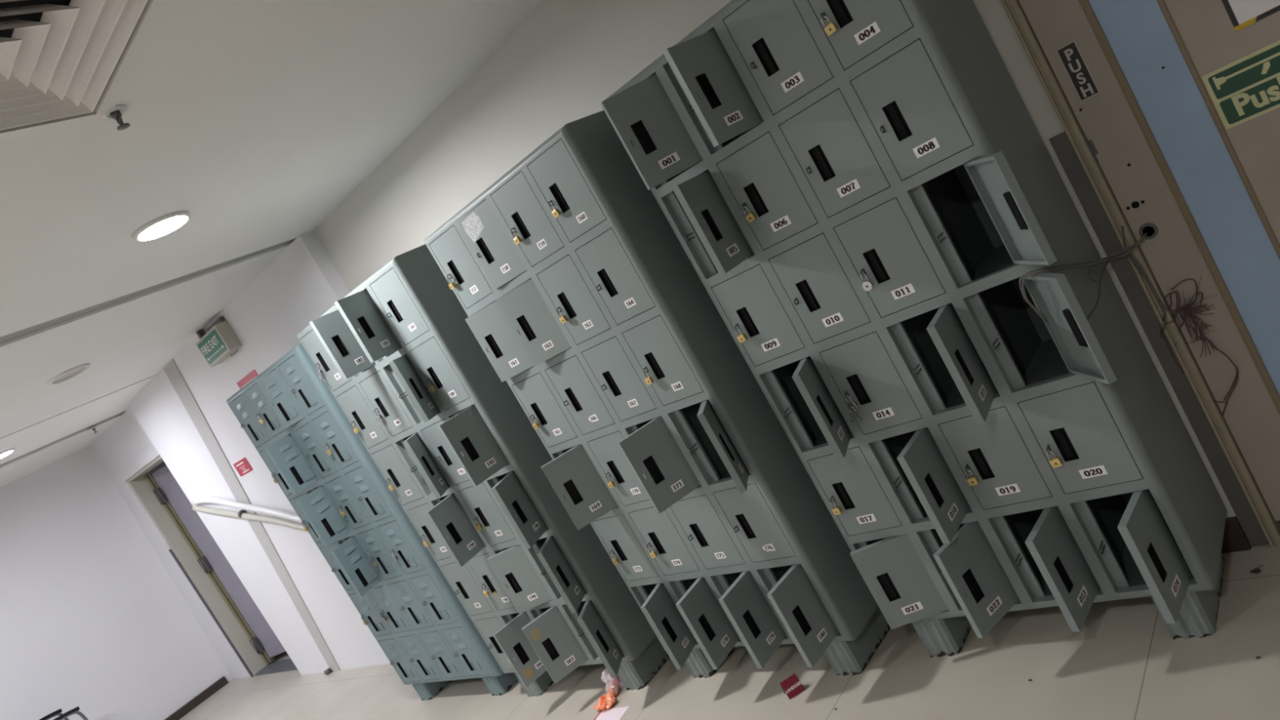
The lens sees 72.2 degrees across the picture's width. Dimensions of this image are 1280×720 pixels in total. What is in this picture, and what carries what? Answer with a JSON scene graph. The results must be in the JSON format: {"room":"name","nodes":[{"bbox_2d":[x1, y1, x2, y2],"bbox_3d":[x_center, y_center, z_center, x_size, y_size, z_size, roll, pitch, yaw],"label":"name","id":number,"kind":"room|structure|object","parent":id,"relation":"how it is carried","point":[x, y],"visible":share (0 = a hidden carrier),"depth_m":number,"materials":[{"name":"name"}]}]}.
{"room":"locker room","nodes":[
{"label":"locker room","id":0,"kind":"room"},
{"bbox_2d":[0,444,231,719],"bbox_3d":[-5.636,2.795,6.396,0.500,2.475,4.460,-24,8,43],"label":"wall","id":1,"kind":"structure","parent":0,"point":[92,620],"depth_m":7.47,"materials":[{"name":"white paint"}]},
{"bbox_2d":[164,675,228,719],"bbox_3d":[-5.052,3.839,6.495,0.027,0.075,4.410,-24,8,43],"label":"baseboard","id":2,"kind":"structure","parent":1,"relation":"attached to","point":[197,700],"depth_m":7.88,"materials":[{"name":"grey wood"}]},
{"bbox_2d":[148,461,166,473],"bbox_3d":[-3.425,1.360,7.866,2.300,2.475,0.980,-24,8,43],"label":"wall","id":3,"kind":"structure","parent":0,"point":[162,464],"depth_m":8.39,"materials":[{"name":"paint"}]},
{"bbox_2d":[90,407,250,679],"bbox_3d":[-3.844,1.636,7.556,2.000,2.475,0.160,-24,8,43],"label":"wall","id":4,"kind":"structure","parent":0,"point":[125,441],"depth_m":7.73,"materials":[{"name":"white paint"}]},
{"bbox_2d":[0,410,125,466],"bbox_3d":[-5.143,1.163,5.247,0.341,0.078,4.785,-26,7,34],"label":"trim","id":5,"kind":"structure","parent":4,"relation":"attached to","point":[68,436],"depth_m":6.56,"materials":[{"name":"grey paint"}]},
{"bbox_2d":[118,446,297,677],"bbox_3d":[-3.419,1.611,7.458,1.245,2.120,0.542,-24,8,43],"label":"door","id":6,"kind":"structure","parent":4,"relation":"in","point":[192,545],"depth_m":7.68,"materials":[{"name":"beige metal"}]},
{"bbox_2d":[0,0,546,487],"bbox_3d":[-2.502,-0.028,2.561,12.800,0.120,4.700,-24,8,43],"label":"ceiling","id":7,"kind":"structure","parent":0,"point":[255,120],"depth_m":2.95,"materials":[{"name":"paint"}]},
{"bbox_2d":[0,447,14,458],"bbox_3d":[-4.202,0.635,5.738,0.208,0.014,0.208,-24,8,43],"label":"recessed light","id":8,"kind":"object","parent":7,"relation":"in","point":[6,452],"visible":1,"depth_m":5.78,"materials":[{"name":"white plastic"}]},
{"bbox_2d":[48,363,90,384],"bbox_3d":[-2.971,0.075,4.570,0.208,0.014,0.208,-24,8,43],"label":"recessed light","id":9,"kind":"object","parent":7,"relation":"in","point":[73,372],"visible":1,"depth_m":4.57,"materials":[{"name":"white plastic"}]},
{"bbox_2d":[53,366,86,382],"bbox_3d":[-2.973,0.071,4.570,0.172,0.003,0.172,-24,8,43],"label":"diffuser","id":10,"kind":"object","parent":9,"relation":"attached to","point":[73,372],"depth_m":4.58,"materials":[{"name":"beige plastic"}]},
{"bbox_2d":[0,0,170,139],"bbox_3d":[-1.281,-0.597,1.644,0.700,0.110,0.700,-24,8,43],"label":"ceiling vent","id":11,"kind":"object","parent":7,"relation":"in","point":[64,63],"visible":1,"depth_m":1.82,"materials":[{"name":"white metal"}]},
{"bbox_2d":[88,426,97,433],"bbox_3d":[-4.248,0.547,6.830,0.064,0.044,0.064,-24,8,43],"label":"sprinkler","id":12,"kind":"object","parent":7,"relation":"attached to","point":[95,427],"visible":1,"depth_m":6.82,"materials":[{"name":"silver metal"}]},
{"bbox_2d":[102,104,130,130],"bbox_3d":[-1.266,-0.585,2.130,0.064,0.044,0.064,-24,8,43],"label":"sprinkler","id":13,"kind":"object","parent":7,"relation":"attached to","point":[115,113],"visible":1,"depth_m":2.12,"materials":[{"name":"grey metal"}]},
{"bbox_2d":[131,210,191,241],"bbox_3d":[-1.700,-0.474,3.122,0.208,0.014,0.208,-24,8,43],"label":"recessed light","id":14,"kind":"object","parent":7,"relation":"in","point":[162,225],"visible":1,"depth_m":3.12,"materials":[{"name":"white plastic"}]},
{"bbox_2d":[138,215,185,237],"bbox_3d":[-1.702,-0.478,3.122,0.172,0.003,0.172,-24,8,43],"label":"diffuser","id":15,"kind":"object","parent":14,"relation":"attached to","point":[162,225],"depth_m":3.13,"materials":[{"name":"white plastic"}]},
{"bbox_2d":[127,0,1251,675],"bbox_3d":[-1.004,0.376,4.600,6.576,2.475,0.242,-24,8,43],"label":"wall","id":16,"kind":"structure","parent":0,"point":[557,68],"depth_m":4.08,"materials":[{"name":"paint"}]},
{"bbox_2d":[0,238,295,343],"bbox_3d":[-2.878,0.151,2.939,0.280,0.078,4.725,-25,8,38],"label":"trim","id":17,"kind":"structure","parent":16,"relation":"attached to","point":[18,334],"depth_m":3.78,"materials":[{"name":"grey"}]},
{"bbox_2d":[195,315,241,367],"bbox_3d":[-2.563,-0.111,5.306,0.352,0.247,0.084,-24,8,43],"label":"exit sign","id":18,"kind":"object","parent":16,"relation":"attached to","point":[220,341],"visible":1,"depth_m":5.23,"materials":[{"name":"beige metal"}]},
{"bbox_2d":[233,457,253,476],"bbox_3d":[-2.679,0.723,5.918,0.225,0.098,0.003,-24,8,43],"label":"notice","id":19,"kind":"object","parent":16,"relation":"attached to","point":[242,466],"visible":1,"depth_m":5.91,"materials":[{"name":"red"}]},
{"bbox_2d":[191,497,302,522],"bbox_3d":[-2.700,1.056,6.063,1.739,0.547,0.069,-24,8,45],"label":"handrail","id":20,"kind":"object","parent":16,"relation":"attached to","point":[277,513],"visible":0.78,"depth_m":5.98,"materials":[{"name":"white plastic"}]},
{"bbox_2d":[236,369,257,389],"bbox_3d":[-2.368,0.182,5.375,0.300,0.190,0.003,-24,8,43],"label":"notice","id":21,"kind":"object","parent":16,"relation":"attached to","point":[252,375],"visible":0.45,"depth_m":5.36,"materials":[{"name":"red"}]},
{"bbox_2d":[191,505,308,532],"bbox_3d":[-2.722,1.114,6.131,1.685,0.561,0.064,-24,8,44],"label":"handrail","id":22,"kind":"object","parent":16,"relation":"attached to","point":[242,514],"visible":0.92,"depth_m":6.08,"materials":[{"name":"beige metal"}]},
{"bbox_2d":[163,358,340,671],"bbox_3d":[-2.695,1.149,6.166,0.580,2.475,0.008,-24,8,43],"label":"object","id":23,"kind":"structure","parent":16,"relation":"attached to","point":[171,370],"depth_m":6.12,"materials":[{"name":"grey paint"}]},
{"bbox_2d":[1048,131,1269,546],"bbox_3d":[1.407,-0.039,2.365,0.045,1.275,0.006,-24,8,43],"label":"plate","id":24,"kind":"object","parent":16,"relation":"attached to","point":[1060,143],"visible":1,"depth_m":2.36,"materials":[{"name":"metal"}]},
{"bbox_2d":[1221,515,1251,553],"bbox_3d":[1.456,0.581,2.670,0.672,0.100,0.016,-24,8,43],"label":"baseboard","id":25,"kind":"structure","parent":16,"relation":"attached to","point":[1234,539],"depth_m":2.45,"materials":[{"name":"grey wood"}]},
{"bbox_2d":[179,544,1279,719],"bbox_3d":[-0.946,2.013,3.192,12.800,0.120,5.700,-24,8,43],"label":"floor","id":26,"kind":"structure","parent":0,"point":[1123,663],"depth_m":2.62,"materials":[{"name":"tile"}]},
{"bbox_2d":[39,706,88,719],"bbox_3d":[-4.344,3.006,6.586,0.628,0.800,0.457,-24,8,43],"label":"office chair","id":27,"kind":"object","parent":26,"relation":"on","point":[61,716],"visible":1,"depth_m":6.50,"materials":[{"name":"black plastic"}]},
{"bbox_2d":[322,667,331,675],"bbox_3d":[-2.334,2.310,6.499,0.139,0.041,0.047,-24,8,43],"label":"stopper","id":28,"kind":"object","parent":26,"relation":"on","point":[328,670],"visible":1,"depth_m":6.45,"materials":[{"name":"grey metal"}]},
{"bbox_2d":[226,342,518,700],"bbox_3d":[-1.367,0.879,4.576,0.945,1.967,0.554,-24,8,43],"label":"tall cabinet","id":29,"kind":"object","parent":26,"relation":"on","point":[428,636],"visible":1,"depth_m":4.38,"materials":[{"name":"metal"}]},
{"bbox_2d":[257,415,264,424],"bbox_3d":[-1.956,0.307,4.522,0.027,0.047,0.012,-24,8,43],"label":"padlock","id":30,"kind":"object","parent":29,"relation":"hanging from","point":[261,421],"visible":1,"depth_m":4.52,"materials":[{"name":"gold metal"}]},
{"bbox_2d":[272,475,278,483],"bbox_3d":[-1.962,0.640,4.711,0.026,0.047,0.012,-24,8,43],"label":"padlock","id":31,"kind":"object","parent":29,"relation":"hanging from","point":[275,480],"visible":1,"depth_m":4.71,"materials":[{"name":"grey metal"}]},
{"bbox_2d":[302,523,308,531],"bbox_3d":[-1.812,0.904,4.741,0.026,0.046,0.012,-24,8,43],"label":"padlock","id":32,"kind":"object","parent":29,"relation":"hanging from","point":[305,528],"visible":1,"depth_m":4.74,"materials":[{"name":"gold metal"}]},
{"bbox_2d":[325,446,332,455],"bbox_3d":[-1.510,0.439,4.248,0.025,0.046,0.011,-26,7,43],"label":"padlock","id":33,"kind":"object","parent":29,"relation":"hanging from","point":[329,451],"visible":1,"depth_m":4.24,"materials":[{"name":"gold metal"}]},
{"bbox_2d":[338,508,345,516],"bbox_3d":[-1.510,0.769,4.435,0.025,0.046,0.012,-24,8,43],"label":"padlock","id":34,"kind":"object","parent":29,"relation":"hanging from","point":[342,513],"visible":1,"depth_m":4.43,"materials":[{"name":"gold metal"}]},
{"bbox_2d":[361,617,368,625],"bbox_3d":[-1.509,1.430,4.804,0.026,0.046,0.012,-24,8,43],"label":"padlock","id":35,"kind":"object","parent":29,"relation":"hanging from","point":[365,622],"visible":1,"depth_m":4.80,"materials":[{"name":"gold metal"}]},
{"bbox_2d":[370,559,377,567],"bbox_3d":[-1.357,1.032,4.465,0.026,0.047,0.012,-24,8,43],"label":"padlock","id":36,"kind":"object","parent":29,"relation":"hanging from","point":[374,564],"visible":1,"depth_m":4.46,"materials":[{"name":"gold metal"}]},
{"bbox_2d":[381,613,386,621],"bbox_3d":[-1.362,1.365,4.654,0.027,0.047,0.012,-24,8,43],"label":"padlock","id":37,"kind":"object","parent":29,"relation":"hanging from","point":[384,618],"visible":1,"depth_m":4.65,"materials":[{"name":"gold metal"}]},
{"bbox_2d":[391,552,398,560],"bbox_3d":[-1.210,0.966,4.312,0.025,0.046,0.011,-23,10,43],"label":"padlock","id":38,"kind":"object","parent":29,"relation":"hanging from","point":[394,557],"visible":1,"depth_m":4.31,"materials":[{"name":"silver metal"}]},
{"bbox_2d":[297,244,669,697],"bbox_3d":[-0.670,0.551,3.850,0.961,1.999,0.594,-24,8,43],"label":"tall cabinet","id":39,"kind":"object","parent":26,"relation":"on","point":[463,452],"visible":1,"depth_m":3.60,"materials":[{"name":"grey metal"}]},
{"bbox_2d":[315,365,323,375],"bbox_3d":[-1.445,0.048,3.947,0.026,0.047,0.012,-24,8,43],"label":"padlock","id":40,"kind":"object","parent":39,"relation":"hanging from","point":[320,371],"visible":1,"depth_m":3.94,"materials":[{"name":"silver metal"}]},
{"bbox_2d":[351,423,359,433],"bbox_3d":[-1.291,0.310,3.973,0.026,0.047,0.012,-24,8,43],"label":"padlock","id":41,"kind":"object","parent":39,"relation":"hanging from","point":[356,430],"visible":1,"depth_m":3.97,"materials":[{"name":"gold metal"}]},
{"bbox_2d":[374,411,382,421],"bbox_3d":[-1.139,0.242,3.822,0.026,0.047,0.012,-24,8,43],"label":"padlock","id":42,"kind":"object","parent":39,"relation":"hanging from","point":[380,417],"visible":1,"depth_m":3.81,"materials":[{"name":"silver metal"}]},
{"bbox_2d":[386,481,394,490],"bbox_3d":[-1.143,0.575,4.008,0.025,0.046,0.012,-24,9,43],"label":"padlock","id":43,"kind":"object","parent":39,"relation":"hanging from","point":[391,487],"visible":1,"depth_m":4.00,"materials":[{"name":"gold metal"}]},
{"bbox_2d":[421,537,429,546],"bbox_3d":[-0.991,0.837,4.038,0.026,0.047,0.012,-24,8,43],"label":"padlock","id":44,"kind":"object","parent":39,"relation":"hanging from","point":[426,544],"visible":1,"depth_m":4.03,"materials":[{"name":"gold metal"}]},
{"bbox_2d":[426,382,435,392],"bbox_3d":[-0.839,0.108,3.517,0.026,0.046,0.012,-24,8,43],"label":"padlock","id":45,"kind":"object","parent":39,"relation":"hanging from","point":[432,388],"visible":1,"depth_m":3.51,"materials":[{"name":"gold metal"}]},
{"bbox_2d":[474,520,482,530],"bbox_3d":[-0.691,0.704,3.735,0.026,0.047,0.012,-24,8,43],"label":"padlock","id":46,"kind":"object","parent":39,"relation":"hanging from","point":[478,526],"visible":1,"depth_m":3.73,"materials":[{"name":"gold metal"}]},
{"bbox_2d":[481,586,489,596],"bbox_3d":[-0.692,1.035,3.918,0.025,0.046,0.011,-24,8,43],"label":"padlock","id":47,"kind":"object","parent":39,"relation":"hanging from","point":[486,593],"visible":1,"depth_m":3.91,"materials":[{"name":"gold metal"}]},
{"bbox_2d":[593,675,622,711],"bbox_3d":[-0.136,1.361,3.665,0.113,0.110,0.208,-26,7,32],"label":"packet","id":48,"kind":"object","parent":26,"relation":"on","point":[606,701],"visible":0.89,"depth_m":3.61,"materials":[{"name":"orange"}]},
{"bbox_2d":[594,706,629,719],"bbox_3d":[-0.137,1.444,3.507,0.161,0.001,0.150,-25,7,37],"label":"paper sheet","id":49,"kind":"object","parent":26,"relation":"on","point":[616,713],"visible":1,"depth_m":3.53,"materials":[{"name":"white paper"}]},
{"bbox_2d":[423,110,890,678],"bbox_3d":[0.051,0.231,3.125,0.968,1.994,0.555,-23,9,46],"label":"tall cabinet","id":50,"kind":"object","parent":26,"relation":"on","point":[706,476],"visible":1,"depth_m":2.90,"materials":[{"name":"grey metal"}]},
{"bbox_2d":[447,277,456,289],"bbox_3d":[-0.704,-0.285,3.264,0.027,0.047,0.012,-23,9,46],"label":"padlock","id":51,"kind":"object","parent":50,"relation":"hanging from","point":[452,286],"visible":1,"depth_m":3.26,"materials":[{"name":"gold metal"}]},
{"bbox_2d":[511,231,521,244],"bbox_3d":[-0.416,-0.410,2.935,0.026,0.047,0.012,-23,9,46],"label":"padlock","id":52,"kind":"object","parent":50,"relation":"hanging from","point":[517,240],"visible":1,"depth_m":2.93,"materials":[{"name":"gold metal"}]},
{"bbox_2d":[530,417,539,429],"bbox_3d":[-0.400,0.240,3.321,0.027,0.047,0.012,-23,9,46],"label":"padlock","id":53,"kind":"object","parent":50,"relation":"hanging from","point":[535,425],"visible":1,"depth_m":3.32,"materials":[{"name":"gold metal"}]},
{"bbox_2d":[548,204,560,217],"bbox_3d":[-0.270,-0.473,2.770,0.027,0.047,0.012,-23,9,46],"label":"padlock","id":54,"kind":"object","parent":50,"relation":"hanging from","point":[556,213],"visible":1,"depth_m":2.77,"materials":[{"name":"gold metal"}]},
{"bbox_2d":[556,311,568,324],"bbox_3d":[-0.264,-0.147,2.966,0.026,0.047,0.012,-23,9,46],"label":"padlock","id":55,"kind":"object","parent":50,"relation":"hanging from","point":[563,319],"visible":1,"depth_m":2.96,"materials":[{"name":"gold metal"}]},
{"bbox_2d":[605,475,615,488],"bbox_3d":[-0.110,0.443,3.193,0.025,0.046,0.011,-23,9,46],"label":"padlock","id":56,"kind":"object","parent":50,"relation":"hanging from","point":[611,484],"visible":1,"depth_m":3.19,"materials":[{"name":"gold metal"}]},
{"bbox_2d":[609,553,619,564],"bbox_3d":[-0.100,0.768,3.387,0.026,0.047,0.012,-23,9,46],"label":"padlock","id":57,"kind":"object","parent":50,"relation":"hanging from","point":[615,561],"visible":1,"depth_m":3.38,"materials":[{"name":"gold metal"}]},
{"bbox_2d":[643,371,653,385],"bbox_3d":[0.024,0.057,2.838,0.026,0.047,0.011,-23,9,46],"label":"padlock","id":58,"kind":"object","parent":50,"relation":"hanging from","point":[649,380],"visible":1,"depth_m":2.83,"materials":[{"name":"gold metal"}]},
{"bbox_2d":[647,546,657,558],"bbox_3d":[0.044,0.706,3.222,0.027,0.047,0.012,-23,9,46],"label":"padlock","id":59,"kind":"object","parent":50,"relation":"hanging from","point":[653,554],"visible":1,"depth_m":3.22,"materials":[{"name":"gold metal"}]},
{"bbox_2d":[779,673,804,699],"bbox_3d":[0.512,1.103,2.976,0.062,0.057,0.045,-31,6,-9],"label":"booklet","id":60,"kind":"object","parent":26,"relation":"on","point":[791,686],"visible":1,"depth_m":2.96,"materials":[{"name":"red paper"}]},
{"bbox_2d":[600,0,1226,657],"bbox_3d":[0.761,-0.091,2.442,0.981,1.994,0.537,-24,8,43],"label":"tall cabinet","id":61,"kind":"object","parent":26,"relation":"on","point":[898,147],"visible":0.98,"depth_m":2.30,"materials":[{"name":"grey metal"}]},
{"bbox_2d":[734,328,747,342],"bbox_3d":[0.301,-0.075,2.629,0.026,0.047,0.012,-24,8,43],"label":"padlock","id":62,"kind":"object","parent":61,"relation":"hanging from","point":[742,338],"visible":1,"depth_m":2.62,"materials":[{"name":"gold metal"}]},
{"bbox_2d":[742,206,756,222],"bbox_3d":[0.303,-0.407,2.442,0.027,0.047,0.012,-24,8,43],"label":"padlock","id":63,"kind":"object","parent":61,"relation":"hanging from","point":[751,216],"visible":1,"depth_m":2.44,"materials":[{"name":"gold metal"}]},
{"bbox_2d":[821,16,837,35],"bbox_3d":[0.452,-0.804,2.103,0.027,0.047,0.012,-24,8,43],"label":"padlock","id":64,"kind":"object","parent":61,"relation":"hanging from","point":[831,28],"visible":1,"depth_m":2.10,"materials":[{"name":"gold metal"}]},
{"bbox_2d":[830,501,842,515],"bbox_3d":[0.599,0.453,2.693,0.025,0.046,0.011,-25,6,43],"label":"padlock","id":65,"kind":"object","parent":61,"relation":"hanging from","point":[836,510],"visible":1,"depth_m":2.69,"materials":[{"name":"gold metal"}]},
{"bbox_2d":[844,395,857,411],"bbox_3d":[0.602,0.123,2.505,0.029,0.050,0.011,-24,8,43],"label":"padlock","id":66,"kind":"object","parent":61,"relation":"hanging from","point":[851,403],"visible":1,"depth_m":2.50,"materials":[{"name":"silver metal"}]},
{"bbox_2d":[848,406,862,422],"bbox_3d":[0.608,0.155,2.500,0.038,0.049,0.003,-24,8,43],"label":"key","id":67,"kind":"object","parent":66,"relation":"hanging from","point":[851,414],"visible":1,"depth_m":2.50,"materials":[{"name":"silver metal"}]},
{"bbox_2d":[860,273,873,291],"bbox_3d":[0.599,-0.206,2.325,0.029,0.050,0.011,-24,8,43],"label":"padlock","id":68,"kind":"object","parent":61,"relation":"hanging from","point":[867,285],"visible":1,"depth_m":2.32,"materials":[{"name":"silver metal"}]},
{"bbox_2d":[964,470,978,485],"bbox_3d":[0.900,0.319,2.385,0.026,0.046,0.012,-24,8,43],"label":"padlock","id":69,"kind":"object","parent":61,"relation":"hanging from","point":[973,480],"visible":1,"depth_m":2.38,"materials":[{"name":"gold metal"}]},
{"bbox_2d":[1046,450,1062,468],"bbox_3d":[1.053,0.251,2.229,0.027,0.047,0.012,-24,8,43],"label":"padlock","id":70,"kind":"object","parent":61,"relation":"hanging from","point":[1056,462],"visible":1,"depth_m":2.23,"materials":[{"name":"gold metal"}]},
{"bbox_2d":[1088,257,1113,282],"bbox_3d":[1.181,-0.243,2.241,0.007,0.048,0.213,-23,9,47],"label":"cable","id":71,"kind":"object","parent":61,"relation":"attached to","point":[1112,258],"visible":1,"depth_m":2.19,"materials":[{"name":"grey plastic"}]},
{"bbox_2d":[1249,564,1263,573],"bbox_3d":[1.652,0.559,2.342,0.040,0.012,0.020,-29,6,5],"label":"dry leaf","id":72,"kind":"object","parent":26,"relation":"on","point":[1256,571],"visible":1,"depth_m":2.34,"materials":[{"name":"brown plant"}]},
{"bbox_3d":[2.373,-1.133,1.162,3.524,2.475,0.218,-24,8,43],"label":"wall","id":73,"kind":"structure","parent":0,"visible":0},
{"bbox_2d":[1000,0,1279,546],"bbox_3d":[1.713,-0.637,1.873,1.390,2.120,0.140,-24,8,43],"label":"trim","id":74,"kind":"structure","parent":73,"relation":"attached to","point":[1014,10],"depth_m":2.31,"materials":[{"name":"brown paint"}]},
{"bbox_2d":[1121,226,1166,329],"bbox_3d":[1.327,-0.215,2.311,0.026,0.305,0.006,-24,8,43],"label":"cable","id":75,"kind":"object","parent":73,"relation":"hanging from","point":[1122,227],"visible":0.98,"depth_m":2.31,"materials":[{"name":"grey plastic"}]},
{"bbox_2d":[1018,0,1279,520],"bbox_3d":[1.753,-0.630,1.908,1.390,2.060,0.210,-24,8,43],"label":"door","id":76,"kind":"structure","parent":73,"relation":"in","point":[1205,195],"depth_m":2.19,"materials":[{"name":"beige laminate"}]},
{"bbox_2d":[1056,40,1099,102],"bbox_3d":[1.107,-0.730,2.218,0.047,0.146,0.003,-24,8,43],"label":"sign","id":77,"kind":"object","parent":76,"relation":"attached to","point":[1080,76],"visible":1,"depth_m":2.22,"materials":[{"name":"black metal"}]},
{"bbox_2d":[1018,232,1147,320],"bbox_3d":[1.113,-0.259,2.184,0.494,0.134,0.085,-33,7,-32],"label":"cable","id":78,"kind":"object","parent":76,"relation":"attached to","point":[1145,233],"visible":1,"depth_m":2.11,"materials":[{"name":"grey plastic"}]},
{"bbox_2d":[1022,235,1146,322],"bbox_3d":[1.113,-0.254,2.179,0.500,0.139,0.078,-33,7,-33],"label":"cable","id":79,"kind":"object","parent":76,"relation":"attached to","point":[1140,242],"visible":0.98,"depth_m":2.08,"materials":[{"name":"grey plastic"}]},
{"bbox_2d":[1086,246,1128,319],"bbox_3d":[1.148,-0.186,2.189,0.391,0.045,0.049,-34,8,-38],"label":"cable","id":80,"kind":"object","parent":79,"relation":"hanging from","point":[1107,263],"visible":0.86,"depth_m":2.18,"materials":[{"name":"grey plastic"}]},
{"bbox_2d":[1201,40,1279,129],"bbox_3d":[1.498,-0.670,1.949,0.400,0.141,0.003,-24,8,43],"label":"sign","id":81,"kind":"object","parent":76,"relation":"attached to","point":[1245,89],"visible":1,"depth_m":2.04,"materials":[{"name":"green plastic"}]},
{"bbox_2d":[1221,0,1279,31],"bbox_3d":[1.400,-0.908,1.891,0.300,0.260,0.003,-24,8,43],"label":"notice","id":82,"kind":"object","parent":76,"relation":"attached to","point":[1242,14],"visible":1,"depth_m":1.98,"materials":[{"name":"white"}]},
{"bbox_2d":[1127,251,1180,314],"bbox_3d":[1.347,-0.203,2.302,0.052,0.210,0.005,-24,8,43],"label":"cable","id":83,"kind":"object","parent":73,"relation":"hanging from","point":[1130,254],"visible":0.96,"depth_m":2.30,"materials":[{"name":"grey plastic"}]},
{"bbox_2d":[1160,275,1238,416],"bbox_3d":[1.481,-0.029,2.301,0.160,0.393,0.009,-24,8,43],"label":"wire tangle","id":84,"kind":"object","parent":73,"relation":"hanging from","point":[1189,308],"visible":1,"depth_m":2.29,"materials":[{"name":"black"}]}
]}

